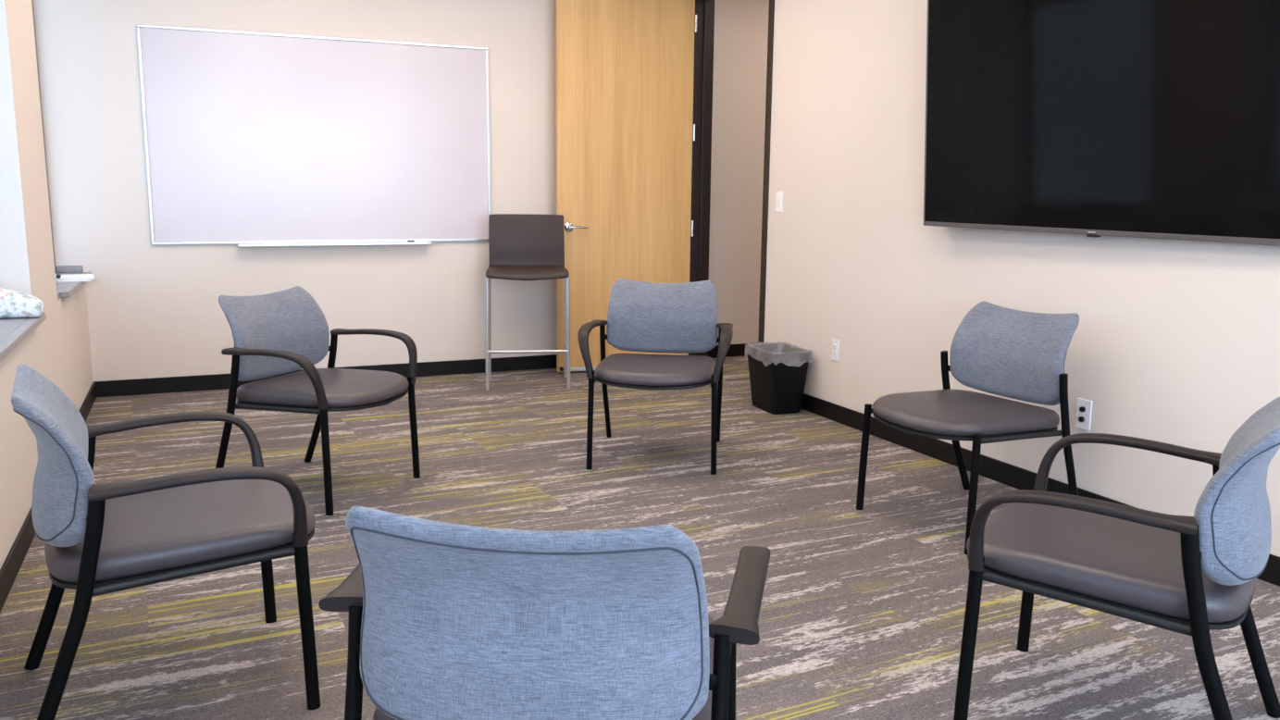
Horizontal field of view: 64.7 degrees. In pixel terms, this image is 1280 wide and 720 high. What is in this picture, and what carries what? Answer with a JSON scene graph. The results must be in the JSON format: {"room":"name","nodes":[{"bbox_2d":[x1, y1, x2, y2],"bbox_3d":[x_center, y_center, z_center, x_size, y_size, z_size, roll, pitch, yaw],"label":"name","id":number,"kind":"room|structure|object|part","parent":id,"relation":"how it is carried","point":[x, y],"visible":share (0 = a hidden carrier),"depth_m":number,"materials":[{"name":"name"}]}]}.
{"room":"group therapy room","nodes":[
{"label":"group therapy room","id":0,"kind":"room"},
{"bbox_2d":[0,0,93,569],"bbox_3d":[-1.573,-0.450,1.786,0.220,2.750,8.567,-4,11,-23],"label":"wall","id":1,"kind":"structure","parent":0,"point":[59,348],"depth_m":3.91,"materials":[{"name":"paint"}]},
{"bbox_2d":[0,312,46,361],"bbox_3d":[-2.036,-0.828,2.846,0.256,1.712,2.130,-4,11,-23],"label":"window sill","id":2,"kind":"structure","parent":1,"relation":"in","point":[13,331],"depth_m":3.53,"materials":[{"name":"metal"}]},
{"bbox_2d":[0,288,44,318],"bbox_3d":[-2.466,-0.235,3.784,0.398,0.162,0.117,-4,11,-23],"label":"pack","id":3,"kind":"object","parent":2,"relation":"on","point":[13,304],"visible":1,"depth_m":3.80},
{"bbox_2d":[0,382,96,612],"bbox_3d":[-1.524,0.836,2.150,0.011,0.095,8.336,-4,11,-23],"label":"baseboard","id":4,"kind":"structure","parent":1,"relation":"attached to","point":[14,560],"depth_m":3.31,"materials":[{"name":"black plastic"}]},
{"bbox_2d":[31,0,91,299],"bbox_3d":[-3.010,-1.214,5.042,0.256,1.712,1.297,-4,11,-23],"label":"window","id":5,"kind":"structure","parent":1,"relation":"in","point":[64,289],"depth_m":5.56,"materials":[{"name":"metal"}]},
{"bbox_3d":[-3.019,-0.403,5.181,0.256,0.066,1.297,-4,11,-23],"label":"sill","id":6,"kind":"part","parent":5,"relation":"part of","materials":[{"name":"grey laminate"}]},
{"bbox_2d":[55,273,96,282],"bbox_3d":[-3.031,-0.432,5.319,0.290,0.020,0.235,-4,11,-23],"label":"leaflet","id":7,"kind":"object","parent":5,"relation":"on","point":[77,277],"visible":0.64,"depth_m":5.27,"materials":[{"name":"white paper"}]},
{"bbox_2d":[32,0,769,381],"bbox_3d":[-0.663,-1.309,6.869,6.017,2.750,0.150,-4,11,-23],"label":"wall","id":8,"kind":"structure","parent":0,"point":[154,310],"depth_m":6.32,"materials":[{"name":"paint"}]},
{"bbox_2d":[136,24,490,247],"bbox_3d":[-1.908,-1.333,6.187,2.036,1.256,0.074,-4,11,-23],"label":"whiteboard","id":9,"kind":"object","parent":8,"relation":"attached to","point":[252,138],"visible":0.91,"depth_m":6.17,"materials":[{"name":"ceramic"}]},
{"bbox_2d":[237,240,431,247],"bbox_3d":[-1.888,-0.727,6.303,1.159,0.022,0.074,-4,11,-23],"label":"marker tray","id":10,"kind":"object","parent":9,"relation":"on","point":[248,242],"depth_m":6.25,"materials":[{"name":"metal"}]},
{"bbox_2d":[93,354,556,397],"bbox_3d":[-1.481,0.065,6.658,3.752,0.095,0.011,-4,11,-23],"label":"baseboard","id":11,"kind":"structure","parent":8,"relation":"attached to","point":[218,381],"depth_m":6.45,"materials":[{"name":"black plastic"}]},
{"bbox_2d":[555,0,697,372],"bbox_3d":[-0.083,-1.161,6.763,0.962,2.482,0.104,-3,10,-19],"label":"door","id":12,"kind":"structure","parent":8,"relation":"in","point":[625,130],"depth_m":6.73,"materials":[{"name":"brown wood"}]},
{"bbox_3d":[-0.419,-0.877,6.672,0.154,0.062,0.058,-3,10,-19],"label":"handle","id":13,"kind":"part","parent":12,"relation":"part of","materials":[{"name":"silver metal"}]},
{"bbox_2d":[688,0,714,356],"bbox_3d":[0.417,-1.212,6.967,0.144,2.550,0.065,-4,11,-23],"label":"trim","id":14,"kind":"structure","parent":8,"relation":"attached to","point":[703,38],"depth_m":6.90,"materials":[{"name":"brown metal"}]},
{"bbox_2d":[0,355,1279,719],"bbox_3d":[0.746,0.660,3.899,6.017,0.100,10.170,-4,11,-23],"label":"floor","id":15,"kind":"structure","parent":0,"point":[862,615],"depth_m":3.35,"materials":[{"name":"carpet"}]},
{"bbox_2d":[11,363,320,719],"bbox_3d":[-1.160,0.423,2.482,0.681,0.816,0.690,-5,11,-29],"label":"chair","id":16,"kind":"object","parent":15,"relation":"on","point":[98,539],"visible":1,"depth_m":2.29,"materials":[{"name":"grey plastic"}]},
{"bbox_3d":[-1.352,0.212,2.333,0.146,0.362,0.544,-5,11,-29],"label":"backrest","id":17,"kind":"part","parent":16,"relation":"part of","materials":[{"name":"blue fabric"}]},
{"bbox_3d":[-1.506,0.499,2.623,0.208,0.611,0.028,-6,12,-33],"label":"leg","id":18,"kind":"part","parent":16,"relation":"part of","materials":[{"name":"black metal"}]},
{"bbox_3d":[-1.227,0.584,2.143,0.208,0.611,0.028,-4,11,-26],"label":"leg","id":19,"kind":"part","parent":16,"relation":"part of","materials":[{"name":"black metal"}]},
{"bbox_3d":[-1.262,0.256,2.747,0.445,0.216,0.085,-5,11,-29],"label":"armrest","id":20,"kind":"part","parent":16,"relation":"part of","materials":[{"name":"black plastic"}]},
{"bbox_3d":[-1.124,0.396,2.498,0.612,0.079,0.542,-5,11,-29],"label":"seat","id":21,"kind":"part","parent":16,"relation":"part of","materials":[{"name":"grey leather"}]},
{"bbox_3d":[-0.962,0.347,2.230,0.445,0.216,0.085,-5,11,-29],"label":"armrest","id":22,"kind":"part","parent":16,"relation":"part of","materials":[{"name":"black plastic"}]},
{"bbox_3d":[-1.069,0.538,2.878,0.027,0.446,0.044,7,11,31],"label":"leg","id":23,"kind":"part","parent":16,"relation":"part of","materials":[{"name":"black metal"}]},
{"bbox_3d":[-0.795,0.622,2.407,0.044,0.446,0.026,0,10,-2],"label":"leg","id":24,"kind":"part","parent":16,"relation":"part of","materials":[{"name":"black metal"}]},
{"bbox_2d":[215,285,420,515],"bbox_3d":[-1.323,0.134,4.161,0.681,0.816,0.690,5,11,23],"label":"chair","id":25,"kind":"object","parent":15,"relation":"on","point":[287,330],"visible":1,"depth_m":4.08,"materials":[{"name":"grey plastic"}]},
{"bbox_3d":[-1.654,0.259,4.017,0.208,0.611,0.028,6,11,27],"label":"leg","id":26,"kind":"part","parent":25,"relation":"part of","materials":[{"name":"black metal"}]},
{"bbox_3d":[-1.526,-0.111,4.210,0.146,0.362,0.544,5,11,23],"label":"backrest","id":27,"kind":"part","parent":25,"relation":"part of","materials":[{"name":"blue fabric"}]},
{"bbox_3d":[-1.393,0.066,3.846,0.445,0.216,0.085,5,11,23],"label":"armrest","id":28,"kind":"part","parent":25,"relation":"part of","materials":[{"name":"black plastic"}]},
{"bbox_3d":[-1.430,0.174,4.525,0.208,0.611,0.028,4,10,19],"label":"leg","id":29,"kind":"part","parent":25,"relation":"part of","materials":[{"name":"black metal"}]},
{"bbox_3d":[-1.286,0.113,4.141,0.612,0.079,0.542,5,11,23],"label":"seat","id":30,"kind":"part","parent":25,"relation":"part of","materials":[{"name":"grey leather"}]},
{"bbox_3d":[-1.192,0.373,3.838,0.026,0.446,0.044,-7,12,-38],"label":"leg","id":31,"kind":"part","parent":25,"relation":"part of","materials":[{"name":"black metal"}]},
{"bbox_3d":[-1.152,-0.025,4.394,0.445,0.216,0.085,5,11,23],"label":"armrest","id":32,"kind":"part","parent":25,"relation":"part of","materials":[{"name":"black plastic"}]},
{"bbox_3d":[-0.972,0.290,4.337,0.044,0.446,0.027,0,10,-5],"label":"leg","id":33,"kind":"part","parent":25,"relation":"part of","materials":[{"name":"black metal"}]},
{"bbox_2d":[484,213,571,390],"bbox_3d":[-0.712,-0.376,6.392,0.527,1.071,0.458,-1,10,-7],"label":"bar stool","id":34,"kind":"object","parent":15,"relation":"on","point":[522,246],"visible":1,"depth_m":6.50,"materials":[{"name":"brown plastic"}]},
{"bbox_3d":[-0.939,-0.163,6.208,0.023,0.709,0.044,3,10,15],"label":"leg","id":35,"kind":"part","parent":34,"relation":"part of","materials":[{"name":"silver metal"}]},
{"bbox_3d":[-0.983,-0.230,6.583,0.023,0.713,0.070,-2,10,-16],"label":"leg","id":36,"kind":"part","parent":34,"relation":"part of","materials":[{"name":"silver metal"}]},
{"bbox_3d":[-0.731,-0.767,6.518,0.483,0.343,0.075,-1,10,-7],"label":"backrest","id":37,"kind":"part","parent":34,"relation":"part of","materials":[{"name":"brown plastic"}]},
{"bbox_3d":[-0.707,-0.551,6.335,0.503,0.068,0.405,-1,10,-7],"label":"seat","id":38,"kind":"part","parent":34,"relation":"part of","materials":[{"name":"brown plastic"}]},
{"bbox_3d":[-0.490,-0.234,6.640,0.023,0.713,0.070,1,10,3],"label":"leg","id":39,"kind":"part","parent":34,"relation":"part of","materials":[{"name":"silver metal"}]},
{"bbox_3d":[-0.446,-0.168,6.265,0.023,0.709,0.044,-5,11,-28],"label":"leg","id":40,"kind":"part","parent":34,"relation":"part of","materials":[{"name":"silver metal"}]},
{"bbox_2d":[318,505,770,719],"bbox_3d":[-0.138,0.566,1.712,0.690,0.816,0.681,2,10,9],"label":"chair","id":41,"kind":"object","parent":15,"relation":"on","point":[447,621],"visible":1,"depth_m":1.42,"materials":[{"name":"blue fabric"}]},
{"bbox_3d":[-0.427,0.429,1.790,0.085,0.216,0.445,2,10,9],"label":"armrest","id":42,"kind":"part","parent":41,"relation":"part of","materials":[{"name":"black plastic"}]},
{"bbox_3d":[-0.454,0.696,1.541,0.028,0.611,0.208,2,10,5],"label":"leg","id":43,"kind":"part","parent":41,"relation":"part of","materials":[{"name":"black metal"}]},
{"bbox_3d":[-0.132,0.535,1.748,0.542,0.079,0.612,2,10,9],"label":"seat","id":44,"kind":"part","parent":41,"relation":"part of","materials":[{"name":"blue fabric"}]},
{"bbox_3d":[0.101,0.716,1.456,0.028,0.611,0.208,3,10,12],"label":"leg","id":45,"kind":"part","parent":41,"relation":"part of","materials":[{"name":"black metal"}]},
{"bbox_3d":[0.173,0.709,1.958,0.027,0.446,0.044,8,12,37],"label":"leg","id":46,"kind":"part","parent":41,"relation":"part of","materials":[{"name":"black metal"}]},
{"bbox_3d":[0.170,0.451,1.698,0.085,0.216,0.445,2,10,9],"label":"armrest","id":47,"kind":"part","parent":41,"relation":"part of","materials":[{"name":"black plastic"}]},
{"bbox_2d":[577,278,733,474],"bbox_3d":[0.084,0.056,4.707,0.690,0.816,0.681,2,10,6],"label":"chair","id":48,"kind":"object","parent":15,"relation":"on","point":[642,316],"visible":1,"depth_m":4.83,"materials":[{"name":"blue fabric"}]},
{"bbox_3d":[-0.222,0.269,4.508,0.026,0.446,0.044,7,12,34],"label":"leg","id":49,"kind":"part","parent":48,"relation":"part of","materials":[{"name":"black metal"}]},
{"bbox_3d":[-0.222,-0.061,4.667,0.085,0.216,0.445,2,10,6],"label":"armrest","id":50,"kind":"part","parent":48,"relation":"part of","materials":[{"name":"black plastic"}]},
{"bbox_3d":[-0.171,0.109,4.987,0.028,0.611,0.208,2,10,10],"label":"leg","id":51,"kind":"part","parent":48,"relation":"part of","materials":[{"name":"black metal"}]},
{"bbox_3d":[0.079,0.039,4.663,0.542,0.079,0.612,2,10,6],"label":"seat","id":52,"kind":"part","parent":48,"relation":"part of","materials":[{"name":"grey leather"}]},
{"bbox_3d":[0.111,-0.209,4.888,0.544,0.362,0.146,2,10,6],"label":"backrest","id":53,"kind":"part","parent":48,"relation":"part of","materials":[{"name":"blue fabric"}]},
{"bbox_3d":[0.326,0.285,4.448,0.027,0.446,0.044,-3,10,-22],"label":"leg","id":54,"kind":"part","parent":48,"relation":"part of","materials":[{"name":"black metal"}]},
{"bbox_3d":[0.388,0.126,4.927,0.028,0.611,0.208,1,10,3],"label":"leg","id":55,"kind":"part","parent":48,"relation":"part of","materials":[{"name":"black metal"}]},
{"bbox_3d":[0.379,-0.043,4.602,0.085,0.216,0.445,2,10,6],"label":"armrest","id":56,"kind":"part","parent":48,"relation":"part of","materials":[{"name":"black plastic"}]},
{"bbox_2d":[745,343,811,414],"bbox_3d":[0.785,0.107,5.784,0.256,0.355,0.360,-3,10,-20],"label":"waste bin","id":57,"kind":"object","parent":15,"relation":"on","point":[776,388],"visible":1,"depth_m":5.67,"materials":[{"name":"black plastic"}]},
{"bbox_2d":[745,350,794,366],"bbox_3d":[0.785,0.087,5.780,0.267,0.336,0.375,-3,10,-20],"label":"liner","id":58,"kind":"object","parent":57,"relation":"in","point":[790,364],"visible":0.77,"depth_m":5.59,"materials":[{"name":"grey"}]},
{"bbox_2d":[856,301,1079,554],"bbox_3d":[1.250,0.218,3.834,0.681,0.816,0.596,-5,11,-29],"label":"chair","id":59,"kind":"object","parent":15,"relation":"on","point":[997,350],"visible":0.98,"depth_m":3.79,"materials":[{"name":"fabric"}]},
{"bbox_3d":[0.881,0.383,3.972,0.044,0.426,0.026,0,10,-1],"label":"leg","id":60,"kind":"part","parent":59,"relation":"part of","materials":[{"name":"black metal"}]},
{"bbox_3d":[1.315,0.259,4.208,0.208,0.611,0.028,-4,11,-26],"label":"leg","id":61,"kind":"part","parent":59,"relation":"part of","materials":[{"name":"black metal"}]},
{"bbox_3d":[1.215,0.197,3.810,0.612,0.079,0.542,-5,11,-29],"label":"seat","id":62,"kind":"part","parent":59,"relation":"part of","materials":[{"name":"grey leather"}]},
{"bbox_3d":[1.154,0.467,3.501,0.026,0.426,0.044,7,11,31],"label":"leg","id":63,"kind":"part","parent":59,"relation":"part of","materials":[{"name":"black metal"}]},
{"bbox_3d":[1.447,-0.026,3.905,0.146,0.362,0.544,-5,11,-29],"label":"backrest","id":64,"kind":"part","parent":59,"relation":"part of","materials":[{"name":"blue fabric"}]},
{"bbox_3d":[1.594,0.344,3.727,0.208,0.611,0.028,-6,12,-33],"label":"leg","id":65,"kind":"part","parent":59,"relation":"part of","materials":[{"name":"black metal"}]},
{"bbox_2d":[953,396,1279,719],"bbox_3d":[1.125,0.471,2.346,0.681,0.816,0.690,7,12,34],"label":"chair","id":66,"kind":"object","parent":15,"relation":"on","point":[1194,576],"visible":1,"depth_m":2.15,"materials":[{"name":"grey plastic"}]},
{"bbox_3d":[0.748,0.657,2.303,0.044,0.446,0.027,2,10,6],"label":"leg","id":67,"kind":"part","parent":66,"relation":"part of","materials":[{"name":"black metal"}]},
{"bbox_3d":[1.063,0.584,2.749,0.027,0.446,0.044,-4,11,-27],"label":"leg","id":68,"kind":"part","parent":66,"relation":"part of","materials":[{"name":"black metal"}]},
{"bbox_3d":[0.909,0.388,2.112,0.445,0.216,0.085,7,12,34],"label":"armrest","id":69,"kind":"part","parent":66,"relation":"part of","materials":[{"name":"black plastic"}]},
{"bbox_3d":[1.092,0.443,2.365,0.612,0.079,0.542,7,12,34],"label":"seat","id":70,"kind":"part","parent":66,"relation":"part of","materials":[{"name":"grey leather"}]},
{"bbox_3d":[1.255,0.308,2.601,0.445,0.216,0.085,7,12,34],"label":"armrest","id":71,"kind":"part","parent":66,"relation":"part of","materials":[{"name":"black plastic"}]},
{"bbox_3d":[1.158,0.634,2.003,0.208,0.611,0.028,6,11,31],"label":"leg","id":72,"kind":"part","parent":66,"relation":"part of","materials":[{"name":"black metal"}]},
{"bbox_3d":[1.312,0.267,2.181,0.146,0.362,0.544,7,12,34],"label":"backrest","id":73,"kind":"part","parent":66,"relation":"part of","materials":[{"name":"blue fabric"}]},
{"bbox_3d":[1.479,0.560,2.458,0.208,0.611,0.028,8,12,38],"label":"leg","id":74,"kind":"part","parent":66,"relation":"part of","materials":[{"name":"black metal"}]},
{"bbox_2d":[763,0,1279,557],"bbox_3d":[2.020,-0.676,3.341,0.120,2.750,8.567,-4,11,-23],"label":"wall","id":75,"kind":"structure","parent":0,"point":[1174,341],"depth_m":4.68,"materials":[{"name":"paint"}]},
{"bbox_2d":[758,0,774,344],"bbox_3d":[0.812,-1.056,6.078,0.144,2.550,0.065,-4,11,-23],"label":"trim","id":76,"kind":"structure","parent":75,"relation":"attached to","point":[771,9],"depth_m":6.02,"materials":[{"name":"brown metal"}]},
{"bbox_2d":[775,191,782,211],"bbox_3d":[0.816,-0.929,5.924,0.010,0.118,0.072,-4,11,-23],"label":"light switch","id":77,"kind":"object","parent":75,"relation":"attached to","point":[779,194],"visible":1,"depth_m":5.92,"materials":[{"name":"white plastic"}]},
{"bbox_2d":[831,338,839,361],"bbox_3d":[1.060,-0.053,5.488,0.010,0.118,0.072,-4,11,-23],"label":"power outlet","id":78,"kind":"object","parent":75,"relation":"attached to","point":[835,343],"visible":1,"depth_m":5.48,"materials":[{"name":"white plastic"}]},
{"bbox_2d":[800,393,1279,586],"bbox_3d":[1.904,0.620,3.634,0.011,0.095,8.336,-4,11,-23],"label":"baseboard","id":79,"kind":"structure","parent":75,"relation":"attached to","point":[1017,478],"depth_m":4.68,"materials":[{"name":"black plastic"}]},
{"bbox_2d":[1074,397,1092,430],"bbox_3d":[1.735,0.213,3.958,0.017,0.118,0.072,-4,11,-23],"label":"outlet","id":80,"kind":"object","parent":75,"relation":"attached to","point":[1084,407],"visible":1,"depth_m":3.95,"materials":[{"name":"white plastic"}]},
{"bbox_2d":[923,0,1279,245],"bbox_3d":[1.707,-0.956,3.706,0.124,1.003,1.860,-4,11,-25],"label":"television","id":81,"kind":"object","parent":75,"relation":"attached to","point":[1135,118],"visible":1,"depth_m":3.67,"materials":[{"name":"black glass"}]},
{"bbox_3d":[1.862,-1.142,6.054,1.795,2.750,3.397,-4,11,-23],"label":"wall","id":82,"kind":"structure","parent":0,"visible":0},
{"bbox_2d":[707,342,758,358],"bbox_3d":[1.115,-0.099,7.782,1.675,0.095,0.011,-4,11,-23],"label":"baseboard","id":83,"kind":"structure","parent":82,"relation":"attached to","point":[739,349],"depth_m":7.60,"materials":[{"name":"black plastic"}]}
]}

